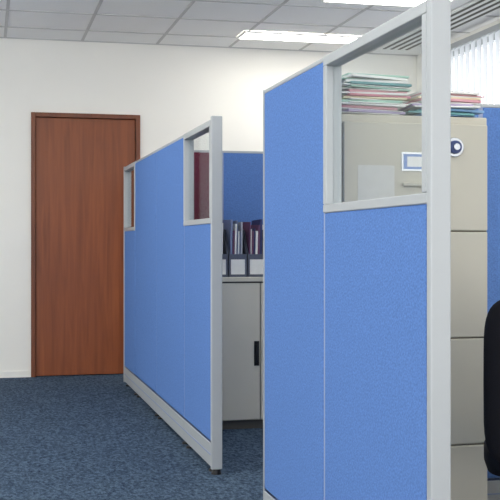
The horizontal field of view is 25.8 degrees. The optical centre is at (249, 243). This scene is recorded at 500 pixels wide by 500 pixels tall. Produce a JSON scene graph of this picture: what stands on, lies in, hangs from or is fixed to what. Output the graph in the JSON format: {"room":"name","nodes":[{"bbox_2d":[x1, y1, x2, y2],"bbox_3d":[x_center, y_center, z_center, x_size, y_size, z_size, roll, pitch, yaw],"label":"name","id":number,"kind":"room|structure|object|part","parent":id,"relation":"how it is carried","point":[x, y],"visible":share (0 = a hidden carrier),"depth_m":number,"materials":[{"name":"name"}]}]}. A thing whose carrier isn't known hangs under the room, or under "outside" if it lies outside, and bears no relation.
{"room":"cubicle office","nodes":[
{"label":"cubicle office","id":0,"kind":"room"},
{"bbox_2d":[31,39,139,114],"bbox_3d":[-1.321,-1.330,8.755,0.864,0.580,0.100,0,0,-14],"label":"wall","id":1,"kind":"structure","parent":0,"point":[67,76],"depth_m":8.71,"materials":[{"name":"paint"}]},
{"bbox_2d":[0,374,262,499],"bbox_3d":[-0.399,1.100,2.923,6.800,0.100,11.870,0,0,-14],"label":"floor","id":2,"kind":"structure","parent":0,"point":[63,437],"depth_m":5.57,"materials":[{"name":"carpet"}]},
{"bbox_2d":[124,231,124,381],"bbox_3d":[-0.916,0.226,8.125,0.051,1.604,0.025,0,0,-14],"label":"end post","id":3,"kind":"object","parent":2,"relation":"on","point":[124,231],"visible":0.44,"depth_m":8.11,"materials":[{"name":"metal"}]},
{"bbox_2d":[194,150,262,153],"bbox_3d":[0.529,0.240,6.839,2.151,1.620,0.045,0,0,-14],"label":"wall","id":4,"kind":"structure","parent":2,"relation":"on","point":[204,151],"depth_m":6.67,"materials":[{"name":"metal"}]},
{"bbox_2d":[222,153,253,222],"bbox_3d":[0.263,0.176,6.775,0.900,1.468,0.039,0,0,-14],"label":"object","id":5,"kind":"object","parent":4,"relation":"attached to","point":[222,153],"visible":0.07,"depth_m":6.65,"materials":[{"name":"grey metal"}]},
{"bbox_2d":[224,153,262,224],"bbox_3d":[0.263,0.173,6.775,0.882,1.459,0.045,0,0,-14],"label":"partition panel","id":6,"kind":"object","parent":5,"relation":"attached to","point":[243,172],"visible":0.2,"depth_m":6.68,"materials":[{"name":"blue fabric"}]},
{"bbox_3d":[-0.345,0.176,6.627,0.351,1.468,0.039,0,0,-14],"label":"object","id":7,"kind":"object","parent":4,"relation":"attached to","visible":0},
{"bbox_2d":[194,152,208,219],"bbox_3d":[-0.345,0.173,6.628,0.333,1.459,0.045,0,0,-14],"label":"partition panel","id":8,"kind":"object","parent":7,"relation":"attached to","point":[201,160],"visible":0.02,"depth_m":6.62,"materials":[{"name":"red fabric"}]},
{"bbox_2d":[222,277,262,429],"bbox_3d":[0.049,0.619,6.404,0.940,0.862,0.454,0,0,-14],"label":"cupboard","id":9,"kind":"object","parent":2,"relation":"on","point":[242,297],"visible":0.36,"depth_m":6.17,"materials":[{"name":"grey metal"}]},
{"bbox_2d":[222,219,262,276],"bbox_3d":[0.064,0.023,6.368,0.882,0.330,0.252,0,0,-14],"label":"files","id":10,"kind":"object","parent":9,"relation":"on","point":[242,242],"visible":0.21,"depth_m":6.23,"materials":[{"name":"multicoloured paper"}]},
{"bbox_3d":[0.038,0.620,6.181,0.030,0.140,0.005,0,0,-14],"label":"handle plate","id":11,"kind":"part","parent":9,"relation":"part of","materials":[{"name":"black plastic"}]},
{"bbox_3d":[0.040,0.620,6.174,0.020,0.100,0.011,0,0,-14],"label":"handle","id":12,"kind":"part","parent":9,"relation":"part of","materials":[{"name":"black plastic"}]},
{"bbox_2d":[263,90,264,499],"bbox_3d":[0.072,0.229,4.045,0.047,1.598,0.008,0,0,-14],"label":"end post","id":13,"kind":"object","parent":2,"relation":"on","point":[263,90],"visible":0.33,"depth_m":4.04,"materials":[{"name":"metal"}]},
{"bbox_2d":[124,0,426,474],"bbox_3d":[-0.239,0.240,5.330,0.051,1.620,5.728,0,0,-14],"label":"wall","id":14,"kind":"structure","parent":2,"relation":"on","point":[410,19],"depth_m":3.04,"materials":[{"name":"metal"}]},
{"bbox_2d":[124,367,134,390],"bbox_3d":[-0.843,0.967,7.824,0.045,0.107,0.595,0,0,-14],"label":"base raceway","id":15,"kind":"object","parent":14,"relation":"attached to","point":[127,372],"visible":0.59,"depth_m":7.82,"materials":[{"name":"metal"}]},
{"bbox_3d":[-0.843,-0.555,7.824,0.051,0.030,0.595,0,0,-14],"label":"window rail","id":16,"kind":"part","parent":14,"relation":"part of","materials":[{"name":"metal"}]},
{"bbox_2d":[135,376,155,411],"bbox_3d":[-0.660,0.967,7.071,0.045,0.107,0.955,0,0,-14],"label":"base raceway","id":17,"kind":"object","parent":14,"relation":"attached to","point":[150,393],"visible":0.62,"depth_m":7.03,"materials":[{"name":"metal"}]},
{"bbox_2d":[156,395,183,438],"bbox_3d":[-0.435,0.967,6.140,0.045,0.107,0.960,0,0,-14],"label":"base raceway","id":18,"kind":"object","parent":14,"relation":"attached to","point":[159,401],"visible":0.62,"depth_m":6.08,"materials":[{"name":"metal"}]},
{"bbox_2d":[156,403,183,429],"bbox_3d":[-0.435,0.964,6.140,0.049,0.006,0.956,0,0,-14],"label":"base line","id":19,"kind":"object","parent":18,"relation":"attached to","point":[156,403],"visible":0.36,"depth_m":6.07,"materials":[{"name":"grey metal"}]},
{"bbox_3d":[-0.239,-0.555,5.331,0.051,0.030,0.705,0,0,-14],"label":"window rail","id":20,"kind":"part","parent":14,"relation":"part of","materials":[{"name":"metal"}]},
{"bbox_2d":[184,420,210,465],"bbox_3d":[-0.239,0.967,5.331,0.045,0.107,0.705,0,0,-14],"label":"base raceway","id":21,"kind":"object","parent":14,"relation":"attached to","point":[193,432],"visible":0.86,"depth_m":5.30,"materials":[{"name":"metal"}]},
{"bbox_2d":[184,429,210,454],"bbox_3d":[-0.239,0.964,5.331,0.049,0.006,0.701,0,0,-14],"label":"base line","id":22,"kind":"object","parent":21,"relation":"in","point":[184,429],"visible":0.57,"depth_m":5.27,"materials":[{"name":"grey metal"}]},
{"bbox_2d":[211,116,221,469],"bbox_3d":[-0.153,0.222,4.976,0.051,1.612,0.025,0,0,-14],"label":"end post","id":23,"kind":"object","parent":14,"relation":"attached to","point":[216,121],"visible":1,"depth_m":4.96,"materials":[{"name":"metal"}]},
{"bbox_3d":[-0.239,0.408,5.331,0.039,1.004,0.705,0,0,-14],"label":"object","id":24,"kind":"object","parent":23,"relation":"attached to","visible":0},
{"bbox_2d":[183,140,193,220],"bbox_3d":[-0.319,-0.330,5.659,0.051,0.420,0.030,0,0,-14],"label":"stile","id":25,"kind":"object","parent":24,"relation":"on","point":[188,145],"visible":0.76,"depth_m":5.64,"materials":[{"name":"metal"}]},
{"bbox_2d":[183,218,210,225],"bbox_3d":[-0.239,-0.107,5.331,0.051,0.026,0.705,0,0,-14],"label":"window rail","id":26,"kind":"object","parent":24,"relation":"on","point":[206,220],"visible":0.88,"depth_m":5.29,"materials":[{"name":"metal"}]},
{"bbox_2d":[184,224,210,440],"bbox_3d":[-0.239,0.405,5.331,0.045,0.997,0.687,0,0,-14],"label":"partition panel","id":27,"kind":"object","parent":24,"relation":"attached to","point":[197,238],"visible":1,"depth_m":5.28,"materials":[{"name":"blue fabric"}]},
{"bbox_2d":[209,126,210,217],"bbox_3d":[-0.160,-0.330,5.003,0.051,0.420,0.030,0,0,-14],"label":"stile","id":28,"kind":"object","parent":24,"relation":"on","point":[210,126],"visible":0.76,"depth_m":4.99,"materials":[{"name":"metal"}]},
{"bbox_2d":[264,491,274,499],"bbox_3d":[0.160,0.967,3.683,0.045,0.107,0.736,0,0,-14],"label":"base raceway","id":29,"kind":"object","parent":14,"relation":"attached to","point":[267,496],"visible":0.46,"depth_m":3.98,"materials":[{"name":"metal"}]},
{"bbox_2d":[266,66,324,499],"bbox_3d":[0.160,0.176,3.683,0.039,1.468,0.736,0,0,-14],"label":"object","id":30,"kind":"object","parent":14,"relation":"attached to","point":[315,66],"visible":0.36,"depth_m":3.32,"materials":[{"name":"blue fabric"}]},
{"bbox_2d":[265,63,323,499],"bbox_3d":[0.160,0.173,3.683,0.045,1.459,0.718,0,0,-14],"label":"partition panel","id":31,"kind":"object","parent":30,"relation":"attached to","point":[294,215],"visible":0.82,"depth_m":3.62,"materials":[{"name":"blue fabric"}]},
{"bbox_3d":[0.341,-0.555,2.936,0.051,0.030,0.802,0,0,-14],"label":"window rail","id":32,"kind":"part","parent":14,"relation":"part of","materials":[{"name":"metal"}]},
{"bbox_2d":[377,26,421,50],"bbox_3d":[1.291,-1.608,8.536,0.294,0.012,0.973,0,0,-14],"label":"air vent","id":33,"kind":"object","parent":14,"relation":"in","point":[411,40],"depth_m":8.69,"materials":[{"name":"white metal"}]},
{"bbox_2d":[427,0,450,499],"bbox_3d":[0.439,0.226,2.533,0.051,1.604,0.027,0,0,-14],"label":"end post","id":34,"kind":"object","parent":14,"relation":"attached to","point":[438,11],"visible":1,"depth_m":2.52,"materials":[{"name":"metal"}]},
{"bbox_3d":[0.341,0.408,2.936,0.039,1.004,0.802,0,0,-14],"label":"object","id":35,"kind":"object","parent":34,"relation":"attached to","visible":0},
{"bbox_2d":[323,65,341,204],"bbox_3d":[0.250,-0.330,3.311,0.051,0.420,0.030,0,0,-14],"label":"stile","id":36,"kind":"object","parent":35,"relation":"on","point":[332,75],"visible":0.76,"depth_m":3.30,"materials":[{"name":"metal"}]},
{"bbox_2d":[323,193,426,212],"bbox_3d":[0.341,-0.107,2.936,0.051,0.026,0.802,0,0,-14],"label":"window rail","id":37,"kind":"object","parent":35,"relation":"on","point":[421,198],"visible":0.63,"depth_m":2.85,"materials":[{"name":"metal"}]},
{"bbox_2d":[325,204,426,499],"bbox_3d":[0.341,0.405,2.936,0.045,0.997,0.784,0,0,-14],"label":"partition panel","id":38,"kind":"object","parent":35,"relation":"attached to","point":[376,259],"visible":0.75,"depth_m":2.87,"materials":[{"name":"blue fabric"}]},
{"bbox_2d":[422,13,426,192],"bbox_3d":[0.432,-0.330,2.561,0.051,0.420,0.030,0,0,-14],"label":"stile","id":39,"kind":"object","parent":35,"relation":"on","point":[424,16],"visible":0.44,"depth_m":2.55,"materials":[{"name":"metal"}]},
{"bbox_3d":[-0.660,0.176,7.071,0.039,1.468,0.955,0,0,-14],"label":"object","id":40,"kind":"object","parent":14,"relation":"attached to","visible":0},
{"bbox_2d":[135,153,155,391],"bbox_3d":[-0.660,0.173,7.071,0.045,1.459,0.937,0,0,-14],"label":"partition panel","id":41,"kind":"object","parent":40,"relation":"attached to","point":[145,169],"visible":0.76,"depth_m":7.03,"materials":[{"name":"blue fabric"}]},
{"bbox_3d":[-0.435,0.176,6.140,0.039,1.468,0.960,0,0,-14],"label":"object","id":42,"kind":"object","parent":14,"relation":"attached to","visible":0},
{"bbox_2d":[156,138,183,416],"bbox_3d":[-0.435,0.173,6.140,0.045,1.459,0.942,0,0,-14],"label":"partition panel","id":43,"kind":"object","parent":42,"relation":"attached to","point":[169,160],"visible":0.76,"depth_m":6.08,"materials":[{"name":"blue fabric"}]},
{"bbox_2d":[342,114,486,499],"bbox_3d":[0.489,0.314,3.798,0.518,1.472,0.548,0,0,-14],"label":"filing cabinet","id":44,"kind":"object","parent":2,"relation":"on","point":[382,154],"visible":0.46,"depth_m":3.60,"materials":[{"name":"beige metal"}]},
{"bbox_3d":[0.496,-0.269,3.547,0.006,0.049,0.004,0,0,-14],"label":"label frame","id":45,"kind":"part","parent":44,"relation":"part of","materials":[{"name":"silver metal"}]},
{"bbox_3d":[0.551,-0.296,3.561,0.120,0.006,0.004,0,0,-14],"label":"label frame","id":46,"kind":"part","parent":44,"relation":"part of","materials":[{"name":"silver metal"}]},
{"bbox_3d":[0.551,-0.241,3.561,0.120,0.006,0.004,0,0,-14],"label":"label frame","id":47,"kind":"part","parent":44,"relation":"part of","materials":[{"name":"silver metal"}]},
{"bbox_3d":[0.553,-0.194,3.553,0.120,0.012,0.020,0,0,-14],"label":"pull handle","id":48,"kind":"part","parent":44,"relation":"part of","materials":[{"name":"metal"}]},
{"bbox_2d":[342,73,483,117],"bbox_3d":[0.505,-0.490,3.740,0.527,0.135,0.334,0,0,-14],"label":"folders","id":49,"kind":"object","parent":44,"relation":"on","point":[373,94],"visible":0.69,"depth_m":3.58,"materials":[{"name":"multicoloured paper"}]},
{"bbox_3d":[0.544,-0.220,3.570,0.502,0.351,0.018,0,0,-14],"label":"drawer","id":50,"kind":"part","parent":44,"relation":"part of","materials":[{"name":"beige metal"}]},
{"bbox_3d":[0.544,0.487,3.570,0.502,0.349,0.018,0,0,-14],"label":"drawer","id":51,"kind":"part","parent":44,"relation":"part of","materials":[{"name":"beige metal"}]},
{"bbox_3d":[0.544,0.135,3.570,0.502,0.349,0.018,0,0,-14],"label":"drawer","id":52,"kind":"part","parent":44,"relation":"part of","materials":[{"name":"beige metal"}]},
{"bbox_3d":[0.544,0.842,3.570,0.502,0.352,0.018,0,0,-14],"label":"drawer","id":53,"kind":"part","parent":44,"relation":"part of","materials":[{"name":"beige metal"}]},
{"bbox_2d":[473,104,499,107],"bbox_3d":[1.198,0.255,4.290,2.251,1.590,0.045,0,0,-14],"label":"wall","id":54,"kind":"structure","parent":2,"relation":"on","point":[481,105],"depth_m":4.20,"materials":[{"name":"paint"}]},
{"bbox_2d":[481,107,499,479],"bbox_3d":[1.272,0.191,4.308,0.800,1.438,0.039,0,0,-14],"label":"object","id":55,"kind":"object","parent":54,"relation":"attached to","point":[481,107],"visible":0.02,"depth_m":4.20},
{"bbox_2d":[483,108,499,477],"bbox_3d":[1.272,0.189,4.308,0.782,1.429,0.045,0,0,-14],"label":"partition panel","id":56,"kind":"object","parent":55,"relation":"attached to","point":[492,115],"visible":0.31,"depth_m":4.20,"materials":[{"name":"blue fabric"}]},
{"bbox_2d":[487,480,499,499],"bbox_3d":[1.272,0.967,4.308,0.800,0.107,0.045,0,0,-14],"label":"base raceway","id":57,"kind":"object","parent":54,"relation":"attached to","point":[492,486],"visible":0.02,"depth_m":4.20,"materials":[{"name":"metal"}]},
{"bbox_2d":[483,300,499,475],"bbox_3d":[0.925,0.594,3.203,0.552,0.908,0.587,0,0,12],"label":"office chair","id":58,"kind":"object","parent":2,"relation":"on","point":[491,358],"visible":1,"depth_m":3.03,"materials":[{"name":"fabric"}]},
{"bbox_3d":[0.927,0.620,3.227,0.460,0.100,0.460,0,0,12],"label":"seat","id":59,"kind":"part","parent":58,"relation":"part of","materials":[{"name":"fabric"}]},
{"bbox_2d":[0,38,416,370],"bbox_3d":[-1.785,-0.285,8.643,6.600,2.670,0.100,0,0,-14],"label":"wall","id":60,"kind":"structure","parent":0,"point":[182,87],"depth_m":8.85,"materials":[{"name":"paint"}]},
{"bbox_2d":[0,371,30,377],"bbox_3d":[-3.354,1.025,8.207,3.344,0.050,0.008,0,0,-14],"label":"baseboard","id":61,"kind":"structure","parent":60,"relation":"attached to","point":[3,374],"depth_m":8.57,"materials":[{"name":"paint"}]},
{"bbox_2d":[31,112,35,376],"bbox_3d":[-1.720,0.005,8.643,0.035,2.090,0.110,0,0,-14],"label":"door frame","id":62,"kind":"structure","parent":60,"relation":"attached to","point":[33,114],"depth_m":8.59,"materials":[{"name":"brown wood"}]},
{"bbox_2d":[36,117,134,375],"bbox_3d":[-1.316,0.021,8.734,0.788,2.046,0.044,0,0,-14],"label":"leaf","id":63,"kind":"object","parent":60,"relation":"attached to","point":[80,163],"visible":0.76,"depth_m":8.70,"materials":[{"name":"brown wood"}]},
{"bbox_2d":[135,115,139,160],"bbox_3d":[-0.915,0.005,8.838,0.035,2.090,0.110,0,0,-14],"label":"door frame","id":64,"kind":"structure","parent":60,"relation":"attached to","point":[137,120],"depth_m":8.79,"materials":[{"name":"brown wood"}]},
{"bbox_2d":[0,0,499,54],"bbox_3d":[-0.399,-1.670,2.923,6.800,0.100,11.870,0,0,-14],"label":"ceiling","id":65,"kind":"structure","parent":0,"point":[153,8],"depth_m":7.90,"materials":[{"name":"tile"}]},
{"bbox_2d":[0,0,499,55],"bbox_3d":[-0.388,-1.618,2.875,6.600,0.006,11.770,0,0,-14],"label":"grid","id":66,"kind":"object","parent":65,"relation":"attached to","point":[7,9],"depth_m":8.02,"materials":[{"name":"grey metal"}]},
{"bbox_2d":[236,37,347,43],"bbox_3d":[0.427,-1.608,8.643,1.100,0.012,0.020,0,0,-14],"label":"trim","id":67,"kind":"structure","parent":65,"relation":"attached to","point":[236,37],"depth_m":8.62,"materials":[{"name":"white metal"}]},
{"bbox_2d":[241,33,356,42],"bbox_3d":[0.458,-1.609,8.517,1.060,0.009,0.240,0,0,-14],"label":"ceiling light","id":68,"kind":"object","parent":65,"relation":"in","point":[247,35],"visible":0.64,"depth_m":8.51,"materials":[{"name":"white plastic"}]},
{"bbox_2d":[244,31,359,37],"bbox_3d":[0.489,-1.608,8.391,1.100,0.012,0.020,0,0,-14],"label":"trim","id":69,"kind":"structure","parent":65,"relation":"attached to","point":[257,32],"depth_m":8.36,"materials":[{"name":"white metal"}]},
{"bbox_2d":[320,0,413,6],"bbox_3d":[0.878,-1.608,7.312,0.850,0.012,0.020,0,0,-14],"label":"trim","id":70,"kind":"structure","parent":65,"relation":"attached to","point":[320,0],"depth_m":7.29,"materials":[{"name":"white metal"}]},
{"bbox_2d":[325,0,424,5],"bbox_3d":[0.910,-1.609,7.181,0.810,0.009,0.250,0,0,-14],"label":"ceiling light","id":71,"kind":"object","parent":65,"relation":"in","point":[384,2],"visible":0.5,"depth_m":7.21,"materials":[{"name":"white plastic"}]},
{"bbox_2d":[451,0,499,31],"bbox_3d":[1.500,-1.608,7.675,0.294,0.012,1.046,0,0,-14],"label":"ceiling vent","id":72,"kind":"object","parent":65,"relation":"in","point":[468,13],"depth_m":7.53,"materials":[{"name":"white metal"}]},
{"bbox_2d":[417,62,421,91],"bbox_3d":[1.509,-0.700,9.276,0.100,1.700,0.420,0,0,-14],"label":"pier","id":73,"kind":"object","parent":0,"point":[419,65],"visible":0.02,"depth_m":9.31,"materials":[{"name":"paint"}]},
{"bbox_2d":[417,19,499,62],"bbox_3d":[2.857,-1.585,3.712,0.100,0.070,11.870,0,0,-14],"label":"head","id":74,"kind":"object","parent":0,"point":[419,57],"visible":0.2,"depth_m":8.33},
{"bbox_2d":[453,34,494,58],"bbox_3d":[1.786,-1.525,8.155,0.050,0.050,1.810,0,0,-14],"label":"window","id":75,"kind":"structure","parent":74,"relation":"attached to","point":[494,34],"depth_m":8.32,"materials":[{"name":"glass"}]},
{"bbox_2d":[451,23,499,103],"bbox_3d":[2.575,-0.695,4.452,0.050,1.730,9.459,0,0,-14],"label":"vertical blinds","id":76,"kind":"object","parent":74,"relation":"hanging from","point":[495,29],"visible":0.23,"depth_m":8.06,"materials":[{"name":"fabric"}]},
{"bbox_3d":[-1.335,-0.095,8.813,1.264,2.290,0.020,0,0,-14],"label":"wall","id":77,"kind":"structure","parent":0,"visible":0},
{"bbox_2d":[36,112,135,119],"bbox_3d":[-1.317,-1.022,8.741,0.794,0.035,0.110,0,0,-14],"label":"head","id":78,"kind":"object","parent":77,"relation":"attached to","point":[38,114],"visible":0.8,"depth_m":8.69},
{"bbox_3d":[-0.843,0.909,7.824,0.039,0.009,0.595,0,0,-14],"label":"groove","id":79,"kind":"object","parent":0,"visible":0},
{"bbox_3d":[-0.843,0.408,7.824,0.039,1.004,0.595,0,0,-14],"label":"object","id":80,"kind":"object","parent":79,"relation":"on","visible":0},
{"bbox_2d":[124,171,130,227],"bbox_3d":[-0.909,-0.330,8.098,0.051,0.420,0.030,0,0,-14],"label":"stile","id":81,"kind":"object","parent":80,"relation":"on","point":[127,174],"visible":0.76,"depth_m":8.08,"materials":[{"name":"metal"}]},
{"bbox_2d":[124,227,134,230],"bbox_3d":[-0.843,-0.107,7.824,0.051,0.026,0.595,0,0,-14],"label":"window rail","id":82,"kind":"object","parent":80,"relation":"on","point":[127,228],"visible":0.63,"depth_m":7.79,"materials":[{"name":"metal"}]},
{"bbox_2d":[125,231,134,373],"bbox_3d":[-0.843,0.405,7.824,0.045,0.997,0.577,0,0,-14],"label":"partition panel","id":83,"kind":"object","parent":80,"relation":"attached to","point":[129,235],"visible":0.7,"depth_m":7.76,"materials":[{"name":"blue fabric"}]},
{"bbox_2d":[134,166,134,226],"bbox_3d":[-0.776,-0.330,7.549,0.051,0.420,0.030,0,0,-14],"label":"stile","id":84,"kind":"object","parent":80,"relation":"on","point":[134,166],"visible":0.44,"depth_m":7.53,"materials":[{"name":"metal"}]}
]}

